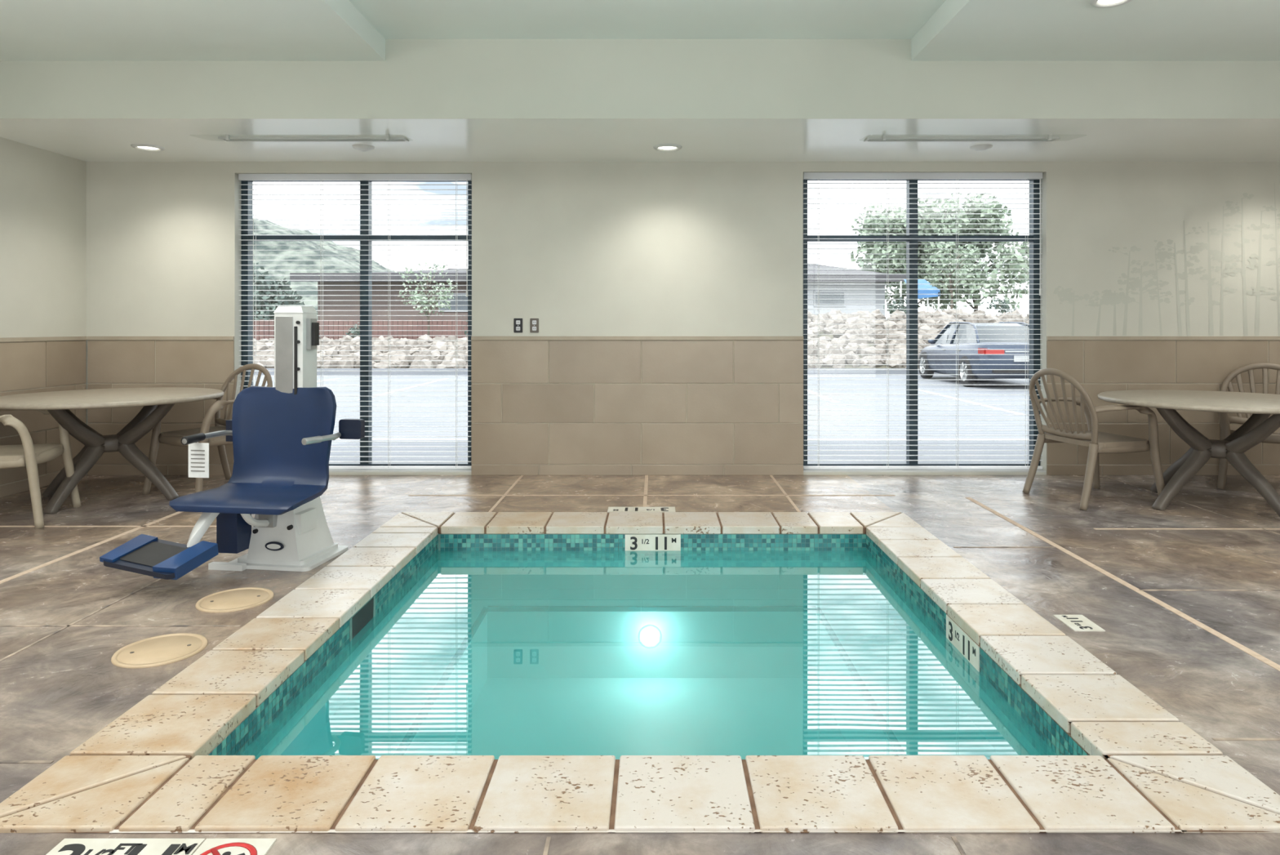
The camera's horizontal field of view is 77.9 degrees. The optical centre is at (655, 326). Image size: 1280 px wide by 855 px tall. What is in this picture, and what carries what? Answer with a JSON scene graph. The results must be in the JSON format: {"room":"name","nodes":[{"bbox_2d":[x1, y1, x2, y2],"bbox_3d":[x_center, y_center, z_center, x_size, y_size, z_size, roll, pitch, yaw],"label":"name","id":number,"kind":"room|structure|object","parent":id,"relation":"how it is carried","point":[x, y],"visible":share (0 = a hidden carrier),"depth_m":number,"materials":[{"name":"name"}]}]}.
{"room":"indoor swimming pool","nodes":[
{"label":"indoor swimming pool","id":0,"kind":"room"},
{"bbox_2d":[0,137,86,475],"bbox_3d":[-4.700,-0.400,1.900,0.200,3.400,9.000,0,0,0],"label":"wall","id":1,"kind":"structure","parent":0,"point":[43,193],"depth_m":5.94,"materials":[{"name":"paint"}]},
{"bbox_2d":[0,336,86,497],"bbox_3d":[-4.589,0.640,1.900,0.018,1.120,8.960,0,0,0],"label":"wainscot","id":2,"kind":"structure","parent":1,"relation":"attached to","point":[28,365],"depth_m":5.90,"materials":[{"name":"tile"}]},
{"bbox_2d":[0,0,1279,161],"bbox_3d":[0.950,-1.790,1.900,11.500,0.920,9.400,0,0,0],"label":"ceiling","id":3,"kind":"structure","parent":0,"point":[83,80],"depth_m":5.07,"materials":[{"name":"paint"}]},
{"bbox_2d":[130,143,164,151],"bbox_3d":[-3.760,-1.323,5.870,0.216,0.014,0.216,0,0,0],"label":"recessed light","id":4,"kind":"object","parent":3,"relation":"in","point":[146,147],"visible":1,"depth_m":5.86,"materials":[{"name":"white glass"}]},
{"bbox_2d":[217,134,408,142],"bbox_3d":[-2.415,-1.304,5.475,1.430,0.052,0.370,0,0,0],"label":"ceiling vent","id":5,"kind":"object","parent":3,"relation":"in","point":[227,139],"visible":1,"depth_m":5.58,"materials":[{"name":"white plastic"}]},
{"bbox_2d":[351,143,374,151],"bbox_3d":[-2.160,-1.315,5.860,0.160,0.030,0.160,0,0,0],"label":"smoke detector","id":6,"kind":"object","parent":3,"relation":"attached to","point":[360,147],"visible":1,"depth_m":5.82,"materials":[{"name":"white plastic"}]},
{"bbox_2d":[653,143,681,151],"bbox_3d":[0.090,-1.323,5.870,0.216,0.014,0.216,0,0,0],"label":"recessed light","id":7,"kind":"object","parent":3,"relation":"in","point":[661,147],"visible":1,"depth_m":5.86,"materials":[{"name":"white glass"}]},
{"bbox_2d":[863,134,1059,142],"bbox_3d":[2.165,-1.304,5.475,1.470,0.052,0.370,0,0,0],"label":"ceiling vent","id":8,"kind":"object","parent":3,"relation":"in","point":[884,139],"visible":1,"depth_m":5.58,"materials":[{"name":"white plastic"}]},
{"bbox_2d":[969,143,992,151],"bbox_3d":[2.410,-1.315,5.860,0.160,0.030,0.160,0,0,0],"label":"smoke detector","id":9,"kind":"object","parent":3,"relation":"attached to","point":[984,147],"visible":1,"depth_m":5.82,"materials":[{"name":"white plastic"}]},
{"bbox_2d":[1089,0,1132,8],"bbox_3d":[2.370,-1.693,4.100,0.216,0.014,0.216,0,0,0],"label":"recessed light","id":10,"kind":"object","parent":3,"relation":"in","point":[1095,3],"visible":1,"depth_m":4.15,"materials":[{"name":"white glass"}]},
{"bbox_2d":[0,475,1279,854],"bbox_3d":[0.950,1.260,1.900,11.500,0.120,9.400,0,0,0],"label":"floor","id":11,"kind":"structure","parent":0,"point":[57,692],"depth_m":3.56,"materials":[{"name":"concrete"}]},
{"bbox_2d":[0,408,81,528],"bbox_3d":[-4.058,0.747,4.891,0.681,0.919,0.680,0,0,-18],"label":"armchair","id":12,"kind":"object","parent":11,"relation":"on","point":[28,454],"visible":0.8,"depth_m":4.72,"materials":[{"name":"beige plastic"}]},
{"bbox_2d":[0,386,223,514],"bbox_3d":[-3.820,0.847,5.550,1.400,0.738,1.400,0,0,0],"label":"patio table","id":13,"kind":"object","parent":11,"relation":"on","point":[58,403],"visible":0.98,"depth_m":5.46,"materials":[{"name":"plastic"}]},
{"bbox_2d":[111,632,208,668],"bbox_3d":[-1.830,1.196,2.930,0.304,0.008,0.304,0,0,0],"label":"lid","id":14,"kind":"object","parent":11,"relation":"on","point":[165,649],"visible":1,"depth_m":2.92,"materials":[{"name":"plastic"}]},
{"bbox_2d":[45,838,276,854],"bbox_3d":[-1.133,1.197,1.765,0.495,0.006,0.170,0,0,0],"label":"depth marker","id":15,"kind":"object","parent":11,"relation":"on","point":[67,846],"depth_m":1.82,"materials":[{"name":"white tile"}]},
{"bbox_2d":[142,363,272,494],"bbox_3d":[-3.247,0.747,5.827,0.680,0.919,0.681,0,0,26],"label":"armchair","id":16,"kind":"object","parent":11,"relation":"on","point":[171,437],"visible":0.49,"depth_m":5.70,"materials":[{"name":"beige plastic"}]},
{"bbox_2d":[99,306,364,579],"bbox_3d":[-1.954,0.548,3.847,0.764,1.304,0.979,0,0,18],"label":"lift","id":17,"kind":"object","parent":11,"relation":"on","point":[282,435],"visible":1,"depth_m":4.00,"materials":[{"name":"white plastic"}]},
{"bbox_2d":[195,586,274,612],"bbox_3d":[-1.840,1.196,3.470,0.304,0.008,0.304,0,0,0],"label":"lid","id":18,"kind":"object","parent":11,"relation":"on","point":[238,598],"visible":1,"depth_m":3.46,"materials":[{"name":"plastic"}]},
{"bbox_2d":[0,475,1279,854],"bbox_3d":[0.950,1.209,2.190,11.100,0.022,8.380,0,0,0],"label":"floor grout lines","id":19,"kind":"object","parent":11,"relation":"in","point":[1264,660],"depth_m":3.97,"materials":[{"name":"beige concrete"}]},
{"bbox_2d":[607,506,675,511],"bbox_3d":[-0.090,1.197,5.180,0.440,0.005,0.140,0,0,0],"label":"depth marker","id":20,"kind":"object","parent":11,"relation":"on","point":[610,508],"depth_m":5.16,"materials":[{"name":"white tile"}]},
{"bbox_2d":[208,533,1088,759],"bbox_3d":[-0.020,1.642,3.445,2.744,0.816,2.714,0,0,0],"label":"swimming pool","id":21,"kind":"object","parent":11,"relation":"in","point":[496,645],"visible":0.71,"depth_m":4.09,"materials":[{"name":"liquid"}]},
{"bbox_2d":[0,511,1279,832],"bbox_3d":[-0.025,1.210,3.470,3.218,0.048,3.196,0,0,0],"label":"pool coping","id":22,"kind":"object","parent":21,"relation":"on","point":[150,769],"visible":0.93,"depth_m":2.10,"materials":[{"name":"stone"}]},
{"bbox_2d":[625,533,680,553],"bbox_3d":[-0.015,1.290,4.696,0.330,0.112,0.005,0,0,0],"label":"depth marker","id":23,"kind":"object","parent":21,"relation":"attached to","point":[634,543],"depth_m":4.69,"materials":[{"name":"white tile"}]},
{"bbox_2d":[946,614,979,675],"bbox_3d":[1.246,1.290,3.220,0.005,0.112,0.340,0,0,0],"label":"depth marker","id":24,"kind":"object","parent":21,"relation":"attached to","point":[966,647],"depth_m":3.20,"materials":[{"name":"white tile"}]},
{"bbox_2d":[1053,614,1105,631],"bbox_3d":[1.710,1.197,3.200,0.120,0.005,0.170,0,0,0],"label":"depth marker","id":25,"kind":"object","parent":11,"relation":"on","point":[1075,622],"depth_m":3.19,"materials":[{"name":"white tile"}]},
{"bbox_2d":[1022,368,1164,510],"bbox_3d":[3.031,0.747,5.513,0.681,0.919,0.680,0,0,-14],"label":"armchair","id":26,"kind":"object","parent":11,"relation":"on","point":[1097,442],"visible":0.97,"depth_m":5.33,"materials":[{"name":"beige plastic"}]},
{"bbox_2d":[1097,389,1279,516],"bbox_3d":[3.760,0.847,5.300,1.400,0.738,1.400,0,0,0],"label":"patio table","id":27,"kind":"object","parent":11,"relation":"on","point":[1259,426],"visible":0.97,"depth_m":5.18,"materials":[{"name":"plastic"}]},
{"bbox_2d":[1217,363,1279,488],"bbox_3d":[4.597,0.747,5.944,0.680,0.919,0.681,0,0,35],"label":"armchair","id":28,"kind":"object","parent":11,"relation":"on","point":[1226,428],"visible":0.56,"depth_m":6.17,"materials":[{"name":"beige plastic"}]},
{"bbox_2d":[86,161,1279,475],"bbox_3d":[0.950,-0.400,6.498,11.500,3.400,0.204,0,0,0],"label":"wall","id":29,"kind":"structure","parent":0,"point":[578,248],"depth_m":6.40,"materials":[{"name":"paint"}]},
{"bbox_2d":[87,336,234,475],"bbox_3d":[-3.990,0.640,6.389,1.179,1.120,0.018,0,0,0],"label":"wainscot","id":30,"kind":"structure","parent":29,"relation":"attached to","point":[113,362],"depth_m":6.39,"materials":[{"name":"tile"}]},
{"bbox_2d":[240,180,471,471],"bbox_3d":[-2.442,-0.028,6.492,1.916,2.425,0.175,0,0,0],"label":"window","id":31,"kind":"structure","parent":29,"relation":"in","point":[246,336],"depth_m":6.50,"materials":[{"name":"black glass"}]},
{"bbox_2d":[238,173,471,468],"bbox_3d":[-2.442,-0.040,6.441,1.886,2.396,0.067,0,0,0],"label":"window blind","id":32,"kind":"object","parent":31,"relation":"attached to","point":[253,177],"visible":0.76,"depth_m":6.44,"materials":[{"name":"white plastic"}]},
{"bbox_2d":[513,318,522,332],"bbox_3d":[-1.108,-0.007,6.396,0.070,0.116,0.009,0,0,0],"label":"wall outlet","id":33,"kind":"object","parent":29,"relation":"attached to","point":[517,322],"visible":1,"depth_m":6.39,"materials":[{"name":"black plastic"}]},
{"bbox_2d":[529,318,538,332],"bbox_3d":[-0.977,-0.007,6.396,0.070,0.116,0.009,0,0,0],"label":"wall outlet","id":34,"kind":"object","parent":29,"relation":"attached to","point":[534,322],"visible":1,"depth_m":6.39,"materials":[{"name":"plastic"}]},
{"bbox_2d":[471,336,803,475],"bbox_3d":[-0.145,0.640,6.389,2.678,1.120,0.018,0,0,0],"label":"wainscot","id":35,"kind":"structure","parent":29,"relation":"attached to","point":[540,405],"depth_m":6.39,"materials":[{"name":"tile"}]},
{"bbox_2d":[803,179,1045,471],"bbox_3d":[2.177,-0.033,6.492,1.966,2.435,0.175,0,0,0],"label":"window","id":36,"kind":"structure","parent":29,"relation":"in","point":[911,319],"depth_m":6.50,"materials":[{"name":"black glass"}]},
{"bbox_2d":[803,172,1042,468],"bbox_3d":[2.177,-0.045,6.441,1.936,2.406,0.067,0,0,0],"label":"window blind","id":37,"kind":"object","parent":36,"relation":"attached to","point":[806,175],"visible":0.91,"depth_m":6.44,"materials":[{"name":"white plastic"}]},
{"bbox_2d":[1046,336,1279,475],"bbox_3d":[4.820,0.640,6.389,3.320,1.120,0.018,0,0,0],"label":"wainscot","id":38,"kind":"structure","parent":29,"relation":"attached to","point":[1100,364],"depth_m":6.39,"materials":[{"name":"tile"}]},
{"label":"outside","id":39,"kind":"structure","parent":0,"visible":0},
{"bbox_2d":[253,374,1029,462],"bbox_3d":[0.000,1.450,14.450,120.000,0.200,15.700,0,0,0],"label":"parking lot","id":40,"kind":"structure","parent":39,"point":[811,379],"depth_m":11.81,"materials":[{"name":"grey asphalt"}]},
{"bbox_2d":[253,368,940,374],"bbox_3d":[0.000,1.264,22.100,120.000,0.169,0.200,0,0,0],"label":"curb","id":41,"kind":"object","parent":40,"relation":"on","point":[809,371],"depth_m":22.00,"materials":[{"name":"concrete"}]},
{"bbox_2d":[316,377,1029,439],"bbox_3d":[0.000,1.348,14.950,60.000,0.004,11.100,0,0,0],"label":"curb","id":42,"kind":"object","parent":40,"relation":"on","point":[809,391],"visible":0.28,"depth_m":9.47,"materials":[{"name":"grey concrete"}]},
{"bbox_2d":[917,321,1029,386],"bbox_3d":[7.850,0.617,19.080,2.036,1.463,4.680,0,0,0],"label":"car","id":43,"kind":"object","parent":40,"relation":"on","point":[932,348],"visible":0.7,"depth_m":17.69,"materials":[{"name":"paint"}]},
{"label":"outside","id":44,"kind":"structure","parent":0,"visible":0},
{"bbox_2d":[253,217,394,319],"bbox_3d":[-36.000,-4.211,65.000,48.000,10.457,26.000,0,0,0],"label":"hillside","id":45,"kind":"structure","parent":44,"point":[278,274],"depth_m":60.73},
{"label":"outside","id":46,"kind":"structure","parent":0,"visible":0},
{"bbox_2d":[253,309,1029,368],"bbox_3d":[0.000,0.550,51.500,120.000,1.600,59.000,0,0,0],"label":"ground","id":47,"kind":"structure","parent":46,"point":[831,336],"depth_m":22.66,"materials":[{"name":"beige stone"}]},
{"bbox_2d":[253,262,291,309],"bbox_3d":[-22.189,-1.389,42.948,4.492,4.194,5.085,0,0,0],"label":"tree","id":48,"kind":"object","parent":47,"relation":"on","point":[261,276],"visible":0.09,"depth_m":42.93,"materials":[{"name":"green plant"}]},
{"bbox_2d":[253,288,305,319],"bbox_3d":[-17.376,-0.413,35.695,2.631,2.485,3.026,0,0,-43],"label":"tree","id":49,"kind":"object","parent":47,"relation":"on","point":[260,305],"visible":0.22,"depth_m":35.11,"materials":[{"name":"green plant"}]},
{"bbox_2d":[341,322,359,337],"bbox_3d":[-10.560,0.279,28.171,1.094,0.851,1.028,0,0,-43],"label":"shrub","id":50,"kind":"object","parent":47,"relation":"on","point":[357,332],"visible":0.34,"depth_m":28.10,"materials":[{"name":"green plant"}]},
{"bbox_2d":[253,319,467,340],"bbox_3d":[-10.810,0.210,32.040,13.180,0.980,0.080,0,0,0],"label":"fence","id":51,"kind":"object","parent":47,"relation":"on","point":[335,335],"visible":0.19,"depth_m":32.00,"materials":[{"name":"brown wood"}]},
{"bbox_2d":[289,268,467,336],"bbox_3d":[-10.850,-1.200,43.975,12.500,4.000,13.850,0,0,0],"label":"building","id":52,"kind":"structure","parent":47,"relation":"on","point":[460,274],"depth_m":38.00,"materials":[{"name":"brown brick"}]},
{"bbox_2d":[394,261,458,336],"bbox_3d":[-8.254,-0.834,28.438,2.229,3.175,2.392,0,0,-25],"label":"tree","id":53,"kind":"object","parent":47,"relation":"on","point":[423,304],"visible":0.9,"depth_m":28.41,"materials":[{"name":"green plant"}]},
{"bbox_2d":[807,262,906,315],"bbox_3d":[6.800,-1.950,44.975,11.200,3.700,11.650,0,0,0],"label":"house","id":54,"kind":"structure","parent":47,"relation":"on","point":[811,288],"depth_m":40.00,"materials":[{"name":"paint"}]},
{"bbox_2d":[883,296,906,315],"bbox_3d":[8.818,-0.604,28.472,1.042,0.917,0.953,0,0,-30],"label":"shrub","id":55,"kind":"object","parent":47,"relation":"on","point":[900,297],"visible":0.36,"depth_m":28.43,"materials":[{"name":"green plant"}]},
{"bbox_2d":[857,204,947,307],"bbox_3d":[17.003,-4.328,53.981,7.176,8.463,6.068,0,0,0],"label":"tree","id":56,"kind":"object","parent":47,"relation":"on","point":[891,271],"visible":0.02,"depth_m":53.81,"materials":[{"name":"green plant"}]},
{"bbox_2d":[850,195,973,312],"bbox_3d":[14.645,-3.843,45.859,6.651,7.494,5.683,0,0,39],"label":"tree","id":57,"kind":"object","parent":47,"relation":"on","point":[940,201],"visible":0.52,"depth_m":45.09,"materials":[{"name":"green plant"}]},
{"bbox_2d":[900,279,939,311],"bbox_3d":[12.600,-1.200,37.800,1.400,2.200,1.600,0,0,0],"label":"canopy tent","id":58,"kind":"object","parent":47,"relation":"on","point":[922,288],"visible":0.42,"depth_m":37.07,"materials":[{"name":"blue fabric"}]},
{"bbox_2d":[922,234,979,308],"bbox_3d":[11.169,-1.780,29.565,1.964,3.368,1.848,0,0,40],"label":"tree","id":59,"kind":"object","parent":47,"relation":"on","point":[949,286],"visible":0.82,"depth_m":29.45,"materials":[{"name":"green plant"}]},
{"bbox_2d":[924,194,1029,312],"bbox_3d":[19.120,-3.908,47.151,7.062,7.623,7.954,0,0,0],"label":"tree","id":60,"kind":"object","parent":47,"relation":"on","point":[974,288],"visible":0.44,"depth_m":44.98,"materials":[{"name":"green plant"}]},
{"bbox_2d":[986,297,1018,315],"bbox_3d":[12.540,-0.593,28.719,1.022,0.896,1.114,0,0,0],"label":"shrub","id":61,"kind":"object","parent":47,"relation":"on","point":[1003,306],"visible":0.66,"depth_m":28.61,"materials":[{"name":"green plant"}]}
]}

